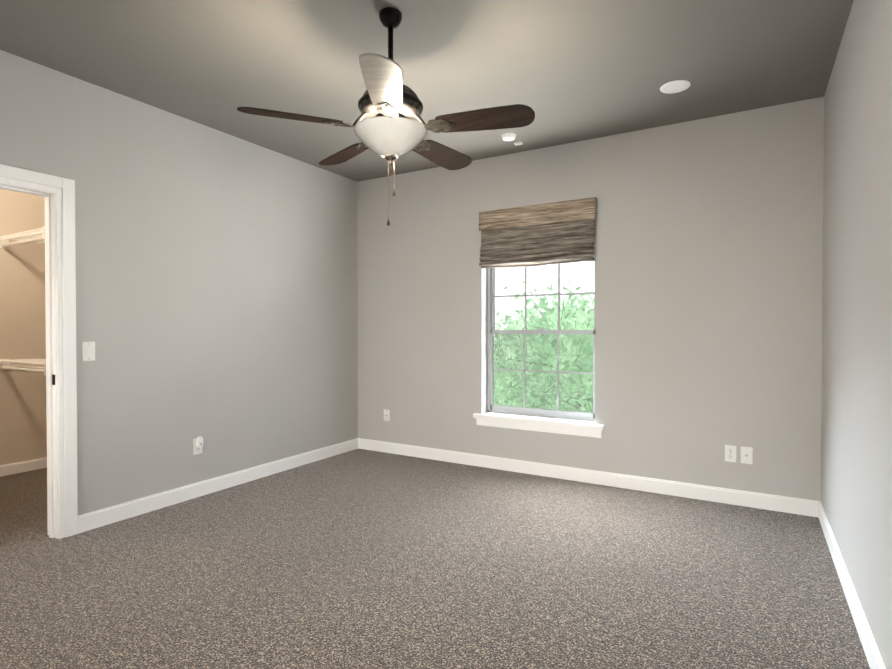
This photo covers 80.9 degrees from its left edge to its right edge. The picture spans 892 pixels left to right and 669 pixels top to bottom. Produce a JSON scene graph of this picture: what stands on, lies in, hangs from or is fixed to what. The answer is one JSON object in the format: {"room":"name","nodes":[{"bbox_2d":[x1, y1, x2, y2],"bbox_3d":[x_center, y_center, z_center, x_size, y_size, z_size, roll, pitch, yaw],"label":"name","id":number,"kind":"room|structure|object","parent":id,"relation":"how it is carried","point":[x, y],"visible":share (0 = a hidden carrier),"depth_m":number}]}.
{"room":"empty bedroom","nodes":[
{"label":"empty bedroom","id":0,"kind":"room"},
{"bbox_2d":[0,189,46,465],"bbox_3d":[-2.393,-0.170,3.098,0.004,2.740,3.140,0,1,30],"label":"wall","id":1,"kind":"structure","parent":0,"point":[23,428],"depth_m":3.00},
{"bbox_2d":[0,226,44,248],"bbox_3d":[-3.284,-0.764,4.237,0.863,0.094,0.316,0,1,30],"label":"closet shelf","id":2,"kind":"object","parent":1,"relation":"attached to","point":[6,244],"visible":0.69,"depth_m":4.21},
{"bbox_2d":[0,359,45,375],"bbox_3d":[-3.284,0.256,4.249,0.863,0.094,0.316,0,1,30],"label":"closet shelf","id":3,"kind":"object","parent":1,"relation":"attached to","point":[5,364],"visible":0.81,"depth_m":4.20},
{"bbox_2d":[0,50,357,514],"bbox_3d":[-2.208,-0.172,3.291,0.120,2.740,4.920,0,1,30],"label":"wall","id":4,"kind":"structure","parent":0,"point":[217,290],"depth_m":3.76},
{"bbox_2d":[0,164,77,538],"bbox_3d":[-2.533,0.144,2.741,0.156,2.121,0.997,0,1,30],"label":"door frame","id":5,"kind":"structure","parent":4,"relation":"attached to","point":[57,193],"depth_m":3.07},
{"bbox_2d":[52,375,54,384],"bbox_3d":[-2.301,0.266,3.066,0.032,0.060,0.004,0,1,30],"label":"strike plate","id":6,"kind":"object","parent":5,"relation":"attached to","point":[53,379],"visible":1,"depth_m":3.06},
{"bbox_2d":[82,342,94,360],"bbox_3d":[-2.186,0.103,3.201,0.012,0.116,0.072,0,1,30],"label":"light switch","id":7,"kind":"object","parent":4,"relation":"attached to","point":[88,351],"visible":1,"depth_m":3.19},
{"bbox_2d":[193,436,202,454],"bbox_3d":[-1.806,0.812,3.828,0.042,0.130,0.072,0,1,30],"label":"outlet","id":8,"kind":"object","parent":4,"relation":"attached to","point":[197,445],"visible":1,"depth_m":3.82},
{"bbox_2d":[78,438,357,533],"bbox_3d":[-1.571,1.134,4.258,0.014,0.105,2.574,0,1,30],"label":"baseboard","id":9,"kind":"structure","parent":4,"relation":"attached to","point":[157,501],"depth_m":3.84},
{"bbox_2d":[0,0,853,181],"bbox_3d":[-1.294,-1.561,2.737,6.040,0.050,5.160,0,1,30],"label":"ceiling","id":10,"kind":"structure","parent":0,"point":[569,71],"depth_m":2.91},
{"bbox_2d":[237,7,534,225],"bbox_3d":[-0.232,-1.028,2.542,1.310,1.010,1.272,0,1,30],"label":"ceiling fan","id":11,"kind":"object","parent":10,"relation":"hanging from","point":[389,128],"visible":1,"depth_m":2.40},
{"bbox_2d":[501,133,515,140],"bbox_3d":[0.489,-1.535,4.074,0.116,0.034,0.116,0,1,30],"label":"smoke detector","id":12,"kind":"object","parent":10,"relation":"attached to","point":[508,136],"visible":1,"depth_m":4.04},
{"bbox_2d":[660,80,690,93],"bbox_3d":[1.425,-1.538,3.251,0.176,0.008,0.176,0,1,30],"label":"recessed light","id":13,"kind":"object","parent":10,"relation":"in","point":[675,86],"visible":1,"depth_m":3.25},
{"bbox_2d":[0,449,869,668],"bbox_3d":[-1.294,1.229,2.771,6.040,0.050,5.160,0,1,30],"label":"floor","id":14,"kind":"structure","parent":0,"point":[361,559],"depth_m":2.57},
{"bbox_2d":[0,457,46,476],"bbox_3d":[-3.920,1.144,4.012,0.014,0.090,2.900,0,1,30],"label":"baseboard","id":15,"kind":"structure","parent":14,"relation":"on","point":[21,467],"depth_m":4.48},
{"bbox_2d":[357,97,823,500],"bbox_3d":[0.822,-0.186,4.480,4.140,2.740,0.200,0,1,30],"label":"wall","id":16,"kind":"structure","parent":0,"point":[708,241],"depth_m":3.93},
{"bbox_2d":[384,409,389,420],"bbox_3d":[-0.594,0.805,5.197,0.072,0.116,0.018,0,1,30],"label":"jack","id":17,"kind":"object","parent":16,"relation":"attached to","point":[386,415],"visible":1,"depth_m":5.19},
{"bbox_2d":[479,197,596,267],"bbox_3d":[0.736,-0.824,4.360,1.019,0.506,0.080,0,1,30],"label":"roman shade","id":18,"kind":"object","parent":16,"relation":"attached to","point":[562,232],"visible":1,"depth_m":4.33},
{"bbox_2d":[473,248,603,437],"bbox_3d":[0.792,0.054,4.466,1.145,1.520,0.230,0,1,30],"label":"window","id":19,"kind":"structure","parent":16,"relation":"in","point":[567,422],"depth_m":4.52},
{"bbox_2d":[358,438,813,516],"bbox_3d":[0.755,1.132,4.411,3.870,0.105,0.014,0,1,30],"label":"baseboard","id":20,"kind":"structure","parent":16,"relation":"attached to","point":[799,506],"depth_m":4.09},
{"bbox_2d":[725,445,735,461],"bbox_3d":[2.002,0.838,3.677,0.072,0.116,0.010,0,1,30],"label":"electrical outlet","id":21,"kind":"object","parent":16,"relation":"attached to","point":[730,453],"visible":1,"depth_m":3.67},
{"bbox_2d":[741,446,752,463],"bbox_3d":[2.084,0.839,3.624,0.072,0.116,0.018,0,1,30],"label":"cable plate","id":22,"kind":"object","parent":16,"relation":"attached to","point":[746,455],"visible":1,"depth_m":3.62},
{"bbox_2d":[821,0,891,668],"bbox_3d":[1.228,-0.147,1.203,0.120,2.740,5.040,0,1,30],"label":"wall","id":23,"kind":"structure","parent":0,"point":[856,455],"depth_m":2.18},
{"bbox_2d":[814,500,885,668],"bbox_3d":[1.200,1.169,1.304,0.014,0.105,4.920,0,1,30],"label":"baseboard","id":24,"kind":"structure","parent":23,"relation":"attached to","point":[875,661],"depth_m":2.27},
{"label":"outside","id":25,"kind":"structure","parent":0,"visible":0},
{"bbox_2d":[494,261,593,349],"bbox_3d":[5.374,-1.908,12.108,32.000,14.000,0.001,0,1,30],"label":"sky","id":26,"kind":"structure","parent":25,"point":[516,284],"depth_m":13.83},
{"bbox_3d":[3.145,4.087,8.386,32.000,0.100,8.800,0,1,30],"label":"ground","id":27,"kind":"structure","parent":25,"visible":0},
{"bbox_2d":[494,280,593,412],"bbox_3d":[2.183,1.506,10.580,6.971,5.061,5.570,0,1,30],"label":"trees","id":28,"kind":"object","parent":27,"relation":"on","point":[543,306],"depth_m":8.72}
]}

